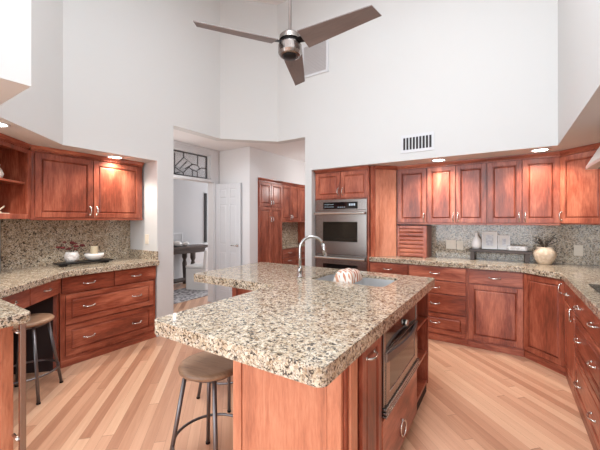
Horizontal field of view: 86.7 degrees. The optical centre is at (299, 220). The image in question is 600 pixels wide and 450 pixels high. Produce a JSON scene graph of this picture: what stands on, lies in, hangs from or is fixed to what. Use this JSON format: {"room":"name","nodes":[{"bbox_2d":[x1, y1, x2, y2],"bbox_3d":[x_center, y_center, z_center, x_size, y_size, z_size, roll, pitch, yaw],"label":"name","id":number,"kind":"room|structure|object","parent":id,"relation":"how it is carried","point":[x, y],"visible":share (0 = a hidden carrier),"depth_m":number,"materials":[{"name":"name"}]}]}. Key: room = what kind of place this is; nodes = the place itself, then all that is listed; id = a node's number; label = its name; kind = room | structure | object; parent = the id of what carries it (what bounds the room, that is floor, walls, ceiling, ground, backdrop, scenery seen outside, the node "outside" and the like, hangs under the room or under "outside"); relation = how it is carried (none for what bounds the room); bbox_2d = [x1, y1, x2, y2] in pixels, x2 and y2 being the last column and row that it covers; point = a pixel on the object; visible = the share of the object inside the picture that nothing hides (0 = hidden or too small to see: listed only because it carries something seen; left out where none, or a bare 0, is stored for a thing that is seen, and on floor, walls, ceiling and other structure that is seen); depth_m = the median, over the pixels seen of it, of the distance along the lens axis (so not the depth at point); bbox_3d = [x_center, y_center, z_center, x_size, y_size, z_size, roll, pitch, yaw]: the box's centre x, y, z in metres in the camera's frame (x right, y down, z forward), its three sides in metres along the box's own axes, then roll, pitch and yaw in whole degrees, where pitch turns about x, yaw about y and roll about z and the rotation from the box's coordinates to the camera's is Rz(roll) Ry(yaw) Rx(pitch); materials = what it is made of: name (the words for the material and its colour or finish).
{"room":"kitchen","nodes":[
{"label":"kitchen","id":0,"kind":"room"},
{"bbox_2d":[0,0,156,162],"bbox_3d":[-2.090,-1.974,2.457,1.980,2.538,2.650,0,0,33],"label":"wall","id":1,"kind":"structure","parent":0,"point":[76,75],"depth_m":3.11,"materials":[{"name":"grey paint"}]},
{"bbox_2d":[0,122,10,127],"bbox_3d":[-2.219,-0.701,2.313,0.176,0.008,0.176,0,0,33],"label":"recessed light","id":2,"kind":"object","parent":1,"relation":"in","point":[2,124],"visible":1,"depth_m":2.34,"materials":[{"name":"grey paint"}]},
{"bbox_2d":[28,145,143,219],"bbox_3d":[-2.350,-0.351,3.518,0.380,0.704,1.099,0,0,33],"label":"upper cabinet","id":3,"kind":"object","parent":1,"relation":"attached to","point":[65,184],"visible":1,"depth_m":3.34,"materials":[{"name":"brown wood"}]},
{"bbox_2d":[106,155,123,158],"bbox_3d":[-2.063,-0.701,3.547,0.176,0.008,0.176,0,0,33],"label":"recessed light","id":4,"kind":"object","parent":1,"relation":"in","point":[110,156],"visible":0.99,"depth_m":3.52,"materials":[{"name":"grey paint"}]},
{"bbox_2d":[130,121,172,336],"bbox_3d":[-1.939,0.102,4.069,0.720,2.570,0.220,0,0,33],"label":"wall","id":5,"kind":"structure","parent":0,"point":[157,176],"depth_m":3.88,"materials":[{"name":"grey paint"}]},
{"bbox_2d":[129,249,157,259],"bbox_3d":[-1.938,0.421,3.923,0.600,0.104,0.022,0,0,33],"label":"backsplash","id":6,"kind":"structure","parent":5,"relation":"attached to","point":[135,253],"depth_m":3.90,"materials":[{"name":"stone"}]},
{"bbox_2d":[145,234,148,243],"bbox_3d":[-1.877,0.232,3.890,0.075,0.116,0.010,0,0,33],"label":"light switch","id":7,"kind":"object","parent":5,"relation":"attached to","point":[146,235],"visible":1,"depth_m":3.88,"materials":[{"name":"beige plastic"}]},
{"bbox_2d":[173,179,207,243],"bbox_3d":[-2.817,0.102,6.889,0.120,2.570,5.300,0,0,33],"label":"wall","id":8,"kind":"structure","parent":0,"point":[188,196],"depth_m":7.24,"materials":[{"name":"grey paint"}]},
{"bbox_2d":[173,243,207,283],"bbox_3d":[-2.754,0.970,6.848,0.030,0.835,5.060,0,0,33],"label":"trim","id":9,"kind":"structure","parent":8,"relation":"attached to","point":[177,259],"depth_m":7.03,"materials":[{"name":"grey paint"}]},
{"bbox_2d":[204,193,206,241],"bbox_3d":[-2.258,-0.058,7.612,0.028,1.170,0.060,0,0,33],"label":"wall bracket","id":10,"kind":"object","parent":8,"relation":"attached to","point":[205,194],"visible":1,"depth_m":7.59,"materials":[{"name":"black metal"}]},
{"bbox_2d":[173,148,218,301],"bbox_3d":[-1.801,0.102,4.962,0.120,2.570,1.310,0,0,33],"label":"wall","id":11,"kind":"structure","parent":0,"point":[210,184],"depth_m":5.38,"materials":[{"name":"white paint"}]},
{"bbox_2d":[173,149,206,178],"bbox_3d":[-1.800,-0.875,4.949,0.017,0.391,0.906,0,0,33],"label":"window","id":12,"kind":"structure","parent":11,"relation":"in","point":[184,163],"depth_m":5.03,"materials":[{"name":"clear glass"}]},
{"bbox_2d":[173,140,218,301],"bbox_3d":[-1.737,0.103,4.900,0.055,2.568,1.265,0,0,33],"label":"door frame","id":13,"kind":"structure","parent":11,"relation":"in","point":[213,153],"depth_m":5.32,"materials":[{"name":"grey paint"}]},
{"bbox_2d":[216,183,241,300],"bbox_3d":[-1.195,0.387,5.247,0.505,1.985,0.092,0,0,26],"label":"door","id":14,"kind":"structure","parent":13,"relation":"attached to","point":[228,196],"depth_m":5.25,"materials":[{"name":"grey paint"}]},
{"bbox_2d":[157,0,304,143],"bbox_3d":[-0.933,-2.213,4.486,2.112,2.060,0.710,0,0,-23],"label":"wall opening header","id":15,"kind":"structure","parent":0,"point":[214,85],"depth_m":4.62,"materials":[{"name":"grey paint"}]},
{"bbox_2d":[173,129,304,161],"bbox_3d":[-1.294,-1.233,5.903,4.008,0.100,5.300,0,0,33],"label":"ceiling","id":16,"kind":"structure","parent":0,"point":[294,150],"depth_m":5.04,"materials":[{"name":"white paint"}]},
{"bbox_2d":[247,0,286,4],"bbox_3d":[-1.389,-3.313,0.661,5.450,0.140,9.800,0,0,33],"label":"ceiling","id":17,"kind":"structure","parent":0,"point":[276,2],"depth_m":4.71,"materials":[{"name":"white paint"}]},
{"bbox_2d":[193,0,381,85],"bbox_3d":[0.048,-2.252,2.412,1.159,1.979,1.259,0,0,33],"label":"ceiling fan","id":18,"kind":"object","parent":17,"relation":"hanging from","point":[289,47],"visible":1,"depth_m":2.35,"materials":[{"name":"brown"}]},
{"bbox_2d":[254,148,304,262],"bbox_3d":[-0.286,0.102,6.584,0.740,2.570,2.860,0,0,33],"label":"wall","id":19,"kind":"structure","parent":0,"point":[268,165],"depth_m":5.57,"materials":[{"name":"white paint"}]},
{"bbox_2d":[282,222,297,243],"bbox_3d":[-0.295,0.250,6.330,0.020,0.446,0.896,0,0,33],"label":"backsplash","id":20,"kind":"structure","parent":19,"relation":"attached to","point":[289,229],"depth_m":6.44,"materials":[{"name":"stone"}]},
{"bbox_2d":[275,182,304,221],"bbox_3d":[-0.173,-0.335,6.253,0.260,0.747,0.899,0,0,33],"label":"upper cabinet","id":21,"kind":"object","parent":19,"relation":"attached to","point":[293,195],"visible":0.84,"depth_m":6.15,"materials":[{"name":"brown wood"}]},
{"bbox_2d":[13,283,592,449],"bbox_3d":[-1.917,1.437,2.374,8.200,0.100,12.100,0,0,33],"label":"floor","id":22,"kind":"structure","parent":0,"point":[126,398],"depth_m":2.37,"materials":[{"name":"brown wood"}]},
{"bbox_2d":[0,326,12,449],"bbox_3d":[-1.942,0.959,1.554,0.520,0.856,0.695,0,0,33],"label":"base cabinet","id":23,"kind":"object","parent":22,"relation":"on","point":[6,334],"visible":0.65,"depth_m":1.68,"materials":[{"name":"brown wood"}]},
{"bbox_2d":[0,299,29,328],"bbox_3d":[-2.021,0.501,1.626,1.040,0.056,0.732,0,0,33],"label":"countertop","id":24,"kind":"structure","parent":23,"relation":"on","point":[11,314],"depth_m":1.62,"materials":[{"name":"stone"}]},
{"bbox_2d":[12,323,25,449],"bbox_3d":[-1.478,0.959,1.680,0.113,0.856,0.044,0,0,33],"label":"counter leg","id":25,"kind":"object","parent":22,"relation":"on","point":[21,438],"visible":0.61,"depth_m":1.66,"materials":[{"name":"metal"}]},
{"bbox_2d":[2,279,60,374],"bbox_3d":[-2.360,0.959,2.384,0.568,0.856,1.089,0,0,-12],"label":"desk","id":26,"kind":"object","parent":22,"relation":"on","point":[44,298],"visible":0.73,"depth_m":2.90,"materials":[{"name":"brown wood"}]},
{"bbox_2d":[13,313,62,404],"bbox_3d":[-2.166,1.085,2.523,0.419,0.604,0.419,0,0,-12],"label":"bar stool","id":27,"kind":"object","parent":22,"relation":"on","point":[37,319],"visible":0.6,"depth_m":2.51,"materials":[{"name":"grey metal"}]},
{"bbox_2d":[59,266,155,368],"bbox_3d":[-2.194,0.959,3.516,0.614,0.856,0.963,0,0,33],"label":"base cabinet","id":28,"kind":"object","parent":22,"relation":"on","point":[102,313],"visible":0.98,"depth_m":3.28,"materials":[{"name":"brown wood"}]},
{"bbox_2d":[0,257,158,298],"bbox_3d":[-2.300,0.501,3.096,1.009,0.056,1.993,0,0,11],"label":"countertop","id":29,"kind":"structure","parent":28,"relation":"on","point":[16,280],"depth_m":2.99,"materials":[{"name":"stone"}]},
{"bbox_2d":[53,258,113,266],"bbox_3d":[-2.325,0.456,3.437,0.180,0.032,0.520,0,0,35],"label":"serving tray","id":30,"kind":"object","parent":29,"relation":"on","point":[63,264],"visible":1,"depth_m":3.39,"materials":[{"name":"black metal"}]},
{"bbox_2d":[64,251,78,262],"bbox_3d":[-2.399,0.386,3.341,0.132,0.108,0.132,0,0,33],"label":"flower pot","id":31,"kind":"object","parent":30,"relation":"on","point":[69,257],"visible":0.98,"depth_m":3.30,"materials":[{"name":"ceramic"}]},
{"bbox_2d":[56,241,84,251],"bbox_3d":[-2.406,0.314,3.347,0.132,0.193,0.245,0,0,33],"label":"dried flowers","id":32,"kind":"object","parent":31,"relation":"in","point":[71,242],"visible":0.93,"depth_m":3.34,"materials":[{"name":"red plant"}]},
{"bbox_2d":[84,252,103,259],"bbox_3d":[-2.273,0.402,3.517,0.190,0.075,0.190,0,0,33],"label":"bowl","id":33,"kind":"object","parent":30,"relation":"on","point":[89,256],"visible":0.96,"depth_m":3.46,"materials":[{"name":"white ceramic"}]},
{"bbox_2d":[91,246,97,253],"bbox_3d":[-2.273,0.354,3.517,0.072,0.134,0.072,0,0,33],"label":"candle","id":34,"kind":"object","parent":33,"relation":"in","point":[94,249],"visible":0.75,"depth_m":3.49,"materials":[{"name":"beige wax"}]},
{"bbox_2d":[173,244,207,283],"bbox_3d":[-2.523,0.970,6.735,0.440,0.835,1.240,0,0,33],"label":"console table","id":35,"kind":"object","parent":22,"relation":"on","point":[192,249],"visible":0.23,"depth_m":6.79,"materials":[{"name":"brown wood"}]},
{"bbox_2d":[173,241,181,246],"bbox_3d":[-2.561,0.488,6.604,0.212,0.124,0.193,0,0,33],"label":"ornament","id":36,"kind":"object","parent":35,"relation":"on","point":[175,243],"visible":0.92,"depth_m":6.54,"materials":[{"name":"white ceramic"}]},
{"bbox_2d":[173,233,182,242],"bbox_3d":[-2.740,0.411,6.732,0.024,0.280,0.600,0,0,33],"label":"picture frame","id":37,"kind":"object","parent":35,"relation":"on","point":[176,236],"visible":0.26,"depth_m":6.89,"materials":[{"name":"grey paint"}]},
{"bbox_2d":[173,278,185,283],"bbox_3d":[-2.635,1.272,6.599,0.280,0.030,0.750,0,0,33],"label":"shelf","id":38,"kind":"object","parent":35,"relation":"attached to","point":[178,280],"depth_m":6.63,"materials":[{"name":"brown wood"}]},
{"bbox_2d":[173,288,207,303],"bbox_3d":[-2.199,1.383,5.893,0.900,0.008,2.300,0,0,33],"label":"rug","id":39,"kind":"object","parent":22,"relation":"on","point":[179,295],"visible":0.21,"depth_m":5.90,"materials":[{"name":"fabric"}]},
{"bbox_2d":[186,250,207,290],"bbox_3d":[-2.003,0.982,6.450,0.474,0.790,0.419,0,0,13],"label":"slipcovered chair","id":40,"kind":"object","parent":39,"relation":"on","point":[191,269],"visible":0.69,"depth_m":6.26,"materials":[{"name":"white fabric"}]},
{"bbox_2d":[170,351,232,449],"bbox_3d":[-0.489,1.085,1.761,0.419,0.604,0.419,0,0,24],"label":"bar stool","id":41,"kind":"object","parent":22,"relation":"on","point":[201,367],"visible":0.74,"depth_m":1.69,"materials":[{"name":"beige leather"}]},
{"bbox_2d":[196,376,232,412],"bbox_3d":[-0.566,1.085,2.529,0.419,0.604,0.419,0,0,32],"label":"bar stool","id":42,"kind":"object","parent":22,"relation":"on","point":[229,382],"visible":0.14,"depth_m":2.32,"materials":[{"name":"grey metal"}]},
{"bbox_2d":[232,287,251,296],"bbox_3d":[-0.051,0.964,2.923,1.005,0.846,0.620,0,0,33],"label":"base cabinet","id":43,"kind":"object","parent":22,"relation":"on","point":[235,291],"visible":0.02,"depth_m":2.88,"materials":[{"name":"brown wood"}]},
{"bbox_2d":[258,177,282,263],"bbox_3d":[-0.735,0.340,5.686,0.634,2.095,0.655,0,0,33],"label":"pantry cabinet","id":44,"kind":"object","parent":22,"relation":"on","point":[269,193],"visible":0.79,"depth_m":5.49,"materials":[{"name":"brown wood"}]},
{"bbox_2d":[282,246,304,265],"bbox_3d":[-0.166,0.959,6.249,0.288,0.856,0.898,0,0,33],"label":"base cabinet","id":45,"kind":"object","parent":22,"relation":"on","point":[290,255],"visible":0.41,"depth_m":6.09,"materials":[{"name":"brown wood"}]},
{"bbox_2d":[282,243,304,248],"bbox_3d":[-0.177,0.501,6.254,0.258,0.056,0.896,0,0,33],"label":"countertop","id":46,"kind":"structure","parent":45,"relation":"on","point":[291,245],"depth_m":6.13,"materials":[{"name":"stone"}]},
{"bbox_2d":[298,222,304,242],"bbox_3d":[-0.087,0.340,6.757,0.595,2.095,0.034,0,0,33],"label":"end panel","id":47,"kind":"object","parent":22,"relation":"on","point":[301,225],"visible":0.02,"depth_m":6.66,"materials":[{"name":"brown wood"}]},
{"bbox_2d":[233,293,427,449],"bbox_3d":[0.381,0.964,2.056,0.644,0.846,1.615,0,0,33],"label":"kitchen island","id":48,"kind":"object","parent":22,"relation":"on","point":[271,411],"visible":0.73,"depth_m":1.43,"materials":[{"name":"brown wood"}]},
{"bbox_2d":[155,262,434,387],"bbox_3d":[-0.182,0.506,2.314,1.848,0.066,1.913,0,0,33],"label":"island countertop","id":49,"kind":"structure","parent":48,"relation":"on","point":[307,330],"depth_m":1.51,"materials":[{"name":"stone"}]},
{"bbox_2d":[296,235,327,277],"bbox_3d":[0.100,0.298,2.619,0.259,0.348,0.102,0,0,0],"label":"faucet","id":50,"kind":"object","parent":49,"relation":"on","point":[300,272],"visible":1,"depth_m":2.63,"materials":[{"name":"silver metal"}]},
{"bbox_2d":[316,274,393,286],"bbox_3d":[0.441,0.605,2.580,0.627,0.220,0.422,0,0,33],"label":"sink","id":51,"kind":"object","parent":49,"relation":"in","point":[365,281],"visible":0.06,"depth_m":2.71,"materials":[{"name":"silver metal"}]},
{"bbox_2d":[316,274,334,280],"bbox_3d":[0.302,0.605,2.670,0.295,0.220,0.422,0,0,33],"label":"basin","id":52,"kind":"object","parent":51,"relation":"in","point":[329,277],"depth_m":2.86,"materials":[{"name":"silver metal"}]},
{"bbox_2d":[333,268,362,283],"bbox_3d":[0.395,0.446,2.610,0.183,0.098,0.270,0,0,33],"label":"dish towel","id":53,"kind":"object","parent":51,"relation":"on","point":[348,275],"visible":0.94,"depth_m":2.52,"materials":[{"name":"white fabric"}]},
{"bbox_2d":[353,278,393,286],"bbox_3d":[0.570,0.605,2.496,0.320,0.220,0.422,0,0,33],"label":"basin","id":54,"kind":"object","parent":51,"relation":"in","point":[365,281],"depth_m":2.69,"materials":[{"name":"silver metal"}]},
{"bbox_2d":[382,303,418,419],"bbox_3d":[0.538,0.766,1.901,0.236,0.426,0.700,0,0,33],"label":"microwave","id":55,"kind":"object","parent":48,"relation":"in","point":[400,362],"visible":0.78,"depth_m":1.76,"materials":[{"name":"grey metal"}]},
{"bbox_2d":[417,315,426,330],"bbox_3d":[0.836,0.792,2.438,0.172,0.020,0.430,0,0,33],"label":"shelf","id":56,"kind":"object","parent":48,"relation":"attached to","point":[421,319],"depth_m":2.50,"materials":[{"name":"brown wood"}]},
{"bbox_2d":[417,348,426,364],"bbox_3d":[0.836,1.062,2.438,0.172,0.020,0.430,0,0,33],"label":"shelf","id":57,"kind":"object","parent":48,"relation":"attached to","point":[421,352],"depth_m":2.51,"materials":[{"name":"brown wood"}]},
{"bbox_2d":[417,378,426,401],"bbox_3d":[0.836,1.304,2.438,0.172,0.025,0.430,0,0,33],"label":"shelf","id":58,"kind":"object","parent":48,"relation":"attached to","point":[421,382],"depth_m":2.49,"materials":[{"name":"brown wood"}]},
{"bbox_2d":[314,165,369,271],"bbox_3d":[0.699,0.342,4.543,0.800,2.090,0.634,0,0,33],"label":"tall cabinet","id":59,"kind":"object","parent":22,"relation":"on","point":[347,182],"visible":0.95,"depth_m":4.27,"materials":[{"name":"brown wood"}]},
{"bbox_2d":[314,198,367,271],"bbox_3d":[0.670,0.432,4.499,0.764,1.426,0.621,0,0,33],"label":"double oven","id":60,"kind":"object","parent":59,"relation":"in","point":[342,224],"visible":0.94,"depth_m":4.26,"materials":[{"name":"silver metal"}]},
{"bbox_2d":[370,261,408,274],"bbox_3d":[1.248,0.959,4.200,0.489,0.856,0.614,0,0,33],"label":"base cabinet","id":61,"kind":"object","parent":22,"relation":"on","point":[380,267],"visible":0.08,"depth_m":3.96,"materials":[{"name":"brown wood"}]},
{"bbox_2d":[409,264,467,345],"bbox_3d":[1.722,0.959,3.892,0.636,0.856,0.614,0,0,33],"label":"base cabinet","id":62,"kind":"object","parent":22,"relation":"on","point":[448,300],"visible":0.65,"depth_m":3.60,"materials":[{"name":"brown wood"}]},
{"bbox_2d":[468,269,523,356],"bbox_3d":[2.203,0.959,3.581,0.505,0.856,0.614,0,0,33],"label":"base cabinet","id":63,"kind":"object","parent":22,"relation":"on","point":[495,298],"visible":1,"depth_m":3.35,"materials":[{"name":"brown wood"}]},
{"bbox_2d":[523,273,565,375],"bbox_3d":[2.474,0.959,3.058,0.414,0.856,0.419,0,0,-12],"label":"base cabinet","id":64,"kind":"object","parent":22,"relation":"on","point":[543,297],"visible":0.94,"depth_m":3.01,"materials":[{"name":"brown wood"}]},
{"bbox_2d":[563,283,575,401],"bbox_3d":[2.444,0.959,2.470,0.614,0.856,0.494,0,0,33],"label":"base cabinet","id":65,"kind":"object","parent":22,"relation":"on","point":[569,295],"visible":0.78,"depth_m":2.58,"materials":[{"name":"brown wood"}]},
{"bbox_2d":[573,294,599,449],"bbox_3d":[2.085,0.959,1.916,0.614,0.856,0.818,0,0,33],"label":"base cabinet","id":66,"kind":"object","parent":22,"relation":"on","point":[586,383],"visible":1,"depth_m":2.01,"materials":[{"name":"brown wood"}]},
{"bbox_3d":[1.631,0.959,1.184,0.580,0.856,0.898,0,0,33],"label":"base cabinet","id":67,"kind":"object","parent":22,"relation":"on","visible":0},
{"bbox_2d":[369,256,599,318],"bbox_3d":[1.428,0.501,2.600,2.527,0.056,3.078,0,0,33],"label":"countertop","id":68,"kind":"structure","parent":67,"relation":"on","point":[577,277],"depth_m":3.25,"materials":[{"name":"stone"}]},
{"bbox_2d":[370,165,396,256],"bbox_3d":[1.092,-0.116,4.126,0.356,1.175,0.060,0,0,-10],"label":"filler panel","id":69,"kind":"object","parent":68,"relation":"on","point":[383,179],"visible":1,"depth_m":4.13,"materials":[{"name":"brown wood"}]},
{"bbox_2d":[397,225,431,257],"bbox_3d":[1.507,0.272,4.188,0.364,0.401,0.312,0,0,33],"label":"appliance garage","id":70,"kind":"object","parent":68,"relation":"on","point":[412,240],"visible":1,"depth_m":4.06,"materials":[{"name":"brown wood"}]},
{"bbox_2d":[469,248,531,262],"bbox_3d":[2.327,0.409,3.717,0.620,0.125,0.170,0,0,33],"label":"shelf","id":71,"kind":"object","parent":68,"relation":"on","point":[472,251],"visible":1,"depth_m":3.64,"materials":[{"name":"brown wood"}]},
{"bbox_2d":[471,232,481,248],"bbox_3d":[2.133,0.246,3.843,0.112,0.200,0.111,0,0,33],"label":"vase","id":72,"kind":"object","parent":71,"relation":"on","point":[476,243],"visible":0.97,"depth_m":3.81,"materials":[{"name":"white ceramic"}]},
{"bbox_2d":[482,231,497,248],"bbox_3d":[2.265,0.240,3.799,0.160,0.210,0.052,0,0,33],"label":"picture frame","id":73,"kind":"object","parent":71,"relation":"on","point":[489,239],"visible":1,"depth_m":3.80,"materials":[{"name":"white paper"}]},
{"bbox_2d":[486,235,492,245],"bbox_3d":[2.263,0.240,3.796,0.076,0.126,0.002,0,-9,33],"label":"print","id":74,"kind":"object","parent":73,"relation":"attached to","point":[489,238],"depth_m":3.80},
{"bbox_2d":[498,235,509,249],"bbox_3d":[2.387,0.260,3.721,0.120,0.170,0.046,0,0,33],"label":"picture frame","id":75,"kind":"object","parent":71,"relation":"on","point":[503,240],"visible":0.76,"depth_m":3.72,"materials":[{"name":"white paper"}]},
{"bbox_2d":[507,245,527,250],"bbox_3d":[2.467,0.319,3.615,0.200,0.055,0.110,0,0,33],"label":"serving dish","id":76,"kind":"object","parent":71,"relation":"on","point":[509,247],"visible":0.99,"depth_m":3.57,"materials":[{"name":"ceramic"}]},
{"bbox_2d":[533,246,556,264],"bbox_3d":[2.625,0.380,3.411,0.200,0.184,0.200,0,0,33],"label":"clay jar","id":77,"kind":"object","parent":68,"relation":"on","point":[542,255],"visible":0.99,"depth_m":3.35,"materials":[{"name":"beige ceramic"}]},
{"bbox_2d":[532,234,557,247],"bbox_3d":[2.639,0.296,3.420,0.202,0.305,0.187,0,0,17],"label":"sprigs","id":78,"kind":"object","parent":77,"relation":"in","point":[539,240],"visible":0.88,"depth_m":3.40,"materials":[{"name":"brown"}]},
{"bbox_2d":[588,284,599,292],"bbox_3d":[2.109,0.467,1.899,0.465,0.009,0.720,0,0,33],"label":"cooktop","id":79,"kind":"object","parent":68,"relation":"in","point":[596,287],"visible":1,"depth_m":2.23,"materials":[{"name":"black glass"}]},
{"bbox_2d":[219,0,557,266],"bbox_3d":[0.735,-0.928,4.573,4.560,4.630,0.805,0,0,33],"label":"wall","id":80,"kind":"structure","parent":0,"point":[480,75],"depth_m":3.65,"materials":[{"name":"grey paint"}]},
{"bbox_2d":[302,39,328,77],"bbox_3d":[0.205,-2.253,4.428,0.430,0.470,0.014,0,0,33],"label":"air vent","id":81,"kind":"object","parent":80,"relation":"in","point":[316,57],"visible":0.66,"depth_m":4.42,"materials":[{"name":"white metal"}]},
{"bbox_2d":[401,131,433,153],"bbox_3d":[1.357,-0.898,3.685,0.370,0.210,0.008,0,0,33],"label":"air vent","id":82,"kind":"object","parent":80,"relation":"in","point":[418,142],"visible":1,"depth_m":3.68,"materials":[{"name":"white metal"}]},
{"bbox_2d":[431,158,446,161],"bbox_3d":[1.621,-0.701,3.716,0.176,0.008,0.176,0,0,33],"label":"recessed light","id":83,"kind":"object","parent":80,"relation":"in","point":[439,159],"visible":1,"depth_m":3.71,"materials":[{"name":"grey paint"}]},
{"bbox_2d":[446,240,455,248],"bbox_3d":[1.945,0.312,4.096,0.118,0.116,0.008,0,0,33],"label":"power outlet","id":84,"kind":"object","parent":80,"relation":"attached to","point":[450,244],"visible":1,"depth_m":4.09,"materials":[{"name":"beige plastic"}]},
{"bbox_2d":[457,241,462,249],"bbox_3d":[2.033,0.317,4.039,0.075,0.116,0.008,0,0,33],"label":"power outlet","id":85,"kind":"object","parent":80,"relation":"attached to","point":[459,243],"visible":1,"depth_m":4.04,"materials":[{"name":"beige plastic"}]},
{"bbox_2d":[432,224,599,264],"bbox_3d":[1.715,0.060,2.427,1.900,0.826,3.100,0,0,33],"label":"backsplash","id":86,"kind":"structure","parent":80,"relation":"attached to","point":[567,235],"depth_m":3.65,"materials":[{"name":"stone"}]},
{"bbox_2d":[529,148,550,151],"bbox_3d":[2.403,-0.701,3.185,0.176,0.008,0.176,0,0,33],"label":"recessed light","id":87,"kind":"object","parent":80,"relation":"in","point":[538,149],"visible":1,"depth_m":3.18,"materials":[{"name":"white glass"}]},
{"bbox_2d":[397,224,584,264],"bbox_3d":[2.028,0.341,4.143,3.482,2.092,0.120,0,0,33],"label":"wall","id":88,"kind":"structure","parent":0,"point":[397,224],"depth_m":4.33,"materials":[{"name":"grey paint"}]},
{"bbox_2d":[397,163,426,224],"bbox_3d":[1.503,-0.325,4.180,0.369,0.757,0.380,0,0,33],"label":"upper cabinet","id":89,"kind":"object","parent":88,"relation":"attached to","point":[411,179],"visible":0.98,"depth_m":4.04,"materials":[{"name":"brown wood"}]},
{"bbox_2d":[426,158,486,224],"bbox_3d":[1.930,-0.325,3.904,0.645,0.757,0.380,0,0,33],"label":"upper cabinet","id":90,"kind":"object","parent":88,"relation":"attached to","point":[456,190],"visible":1,"depth_m":3.76,"materials":[{"name":"brown wood"}]},
{"bbox_2d":[487,151,560,224],"bbox_3d":[2.474,-0.325,3.552,0.649,0.757,0.380,0,0,33],"label":"upper cabinet","id":91,"kind":"object","parent":88,"relation":"attached to","point":[524,189],"visible":1,"depth_m":3.41,"materials":[{"name":"brown wood"}]},
{"bbox_2d":[574,245,582,255],"bbox_3d":[2.992,0.325,3.417,0.075,0.116,0.008,0,0,33],"label":"power outlet","id":92,"kind":"object","parent":88,"relation":"attached to","point":[578,249],"visible":1,"depth_m":3.41,"materials":[{"name":"beige plastic"}]},
{"bbox_2d":[576,247,580,253],"bbox_3d":[2.990,0.325,3.415,0.034,0.072,0.002,0,0,33],"label":"socket","id":93,"kind":"object","parent":92,"relation":"attached to","point":[578,249],"depth_m":3.41,"materials":[{"name":"beige plastic"}]},
{"bbox_2d":[554,0,599,151],"bbox_3d":[0.574,-1.974,-0.586,0.780,2.538,9.640,0,0,33],"label":"wall","id":94,"kind":"structure","parent":0,"point":[578,20],"depth_m":2.27,"materials":[{"name":"grey paint"}]},
{"bbox_3d":[0.818,0.341,-0.816,0.120,2.092,9.520,0,0,33],"label":"wall","id":95,"kind":"structure","parent":0,"visible":0},
{"bbox_2d":[559,143,599,224],"bbox_3d":[2.885,-0.331,3.099,0.454,0.745,0.835,0,0,-12],"label":"upper cabinet","id":96,"kind":"object","parent":95,"relation":"attached to","point":[579,186],"visible":0.96,"depth_m":3.07,"materials":[{"name":"brown wood"}]},
{"bbox_2d":[586,146,599,169],"bbox_3d":[2.148,-0.531,1.891,0.548,0.318,0.810,0,0,33],"label":"range hood","id":97,"kind":"object","parent":95,"relation":"attached to","point":[594,163],"visible":1,"depth_m":2.24,"materials":[{"name":"silver metal"}]},
{"bbox_3d":[-2.493,0.341,2.956,1.000,2.092,2.250,0,0,33],"label":"wall","id":98,"kind":"structure","parent":0,"visible":0},
{"bbox_2d":[0,133,31,218],"bbox_3d":[-2.611,-0.357,2.629,0.360,0.692,0.658,0,0,-12],"label":"upper cabinet","id":99,"kind":"object","parent":98,"relation":"attached to","point":[15,156],"visible":1,"depth_m":2.93,"materials":[{"name":"brown wood"}]},
{"bbox_2d":[0,164,3,177],"bbox_3d":[-2.625,-0.418,2.734,0.120,0.130,0.120,0,0,33],"label":"jug","id":100,"kind":"object","parent":99,"relation":"on","point":[1,171],"visible":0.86,"depth_m":2.74,"materials":[{"name":"white ceramic"}]},
{"bbox_2d":[0,178,24,183],"bbox_3d":[-2.630,-0.343,2.625,0.290,0.020,0.618,0,0,-12],"label":"shelf","id":101,"kind":"object","parent":99,"relation":"attached to","point":[2,180],"depth_m":2.83,"materials":[{"name":"brown wood"}]},
{"bbox_2d":[0,219,129,270],"bbox_3d":[-2.643,0.245,3.007,0.498,0.556,2.321,0,0,11],"label":"backsplash","id":102,"kind":"structure","parent":98,"relation":"attached to","point":[23,242],"depth_m":3.39,"materials":[{"name":"stone"}]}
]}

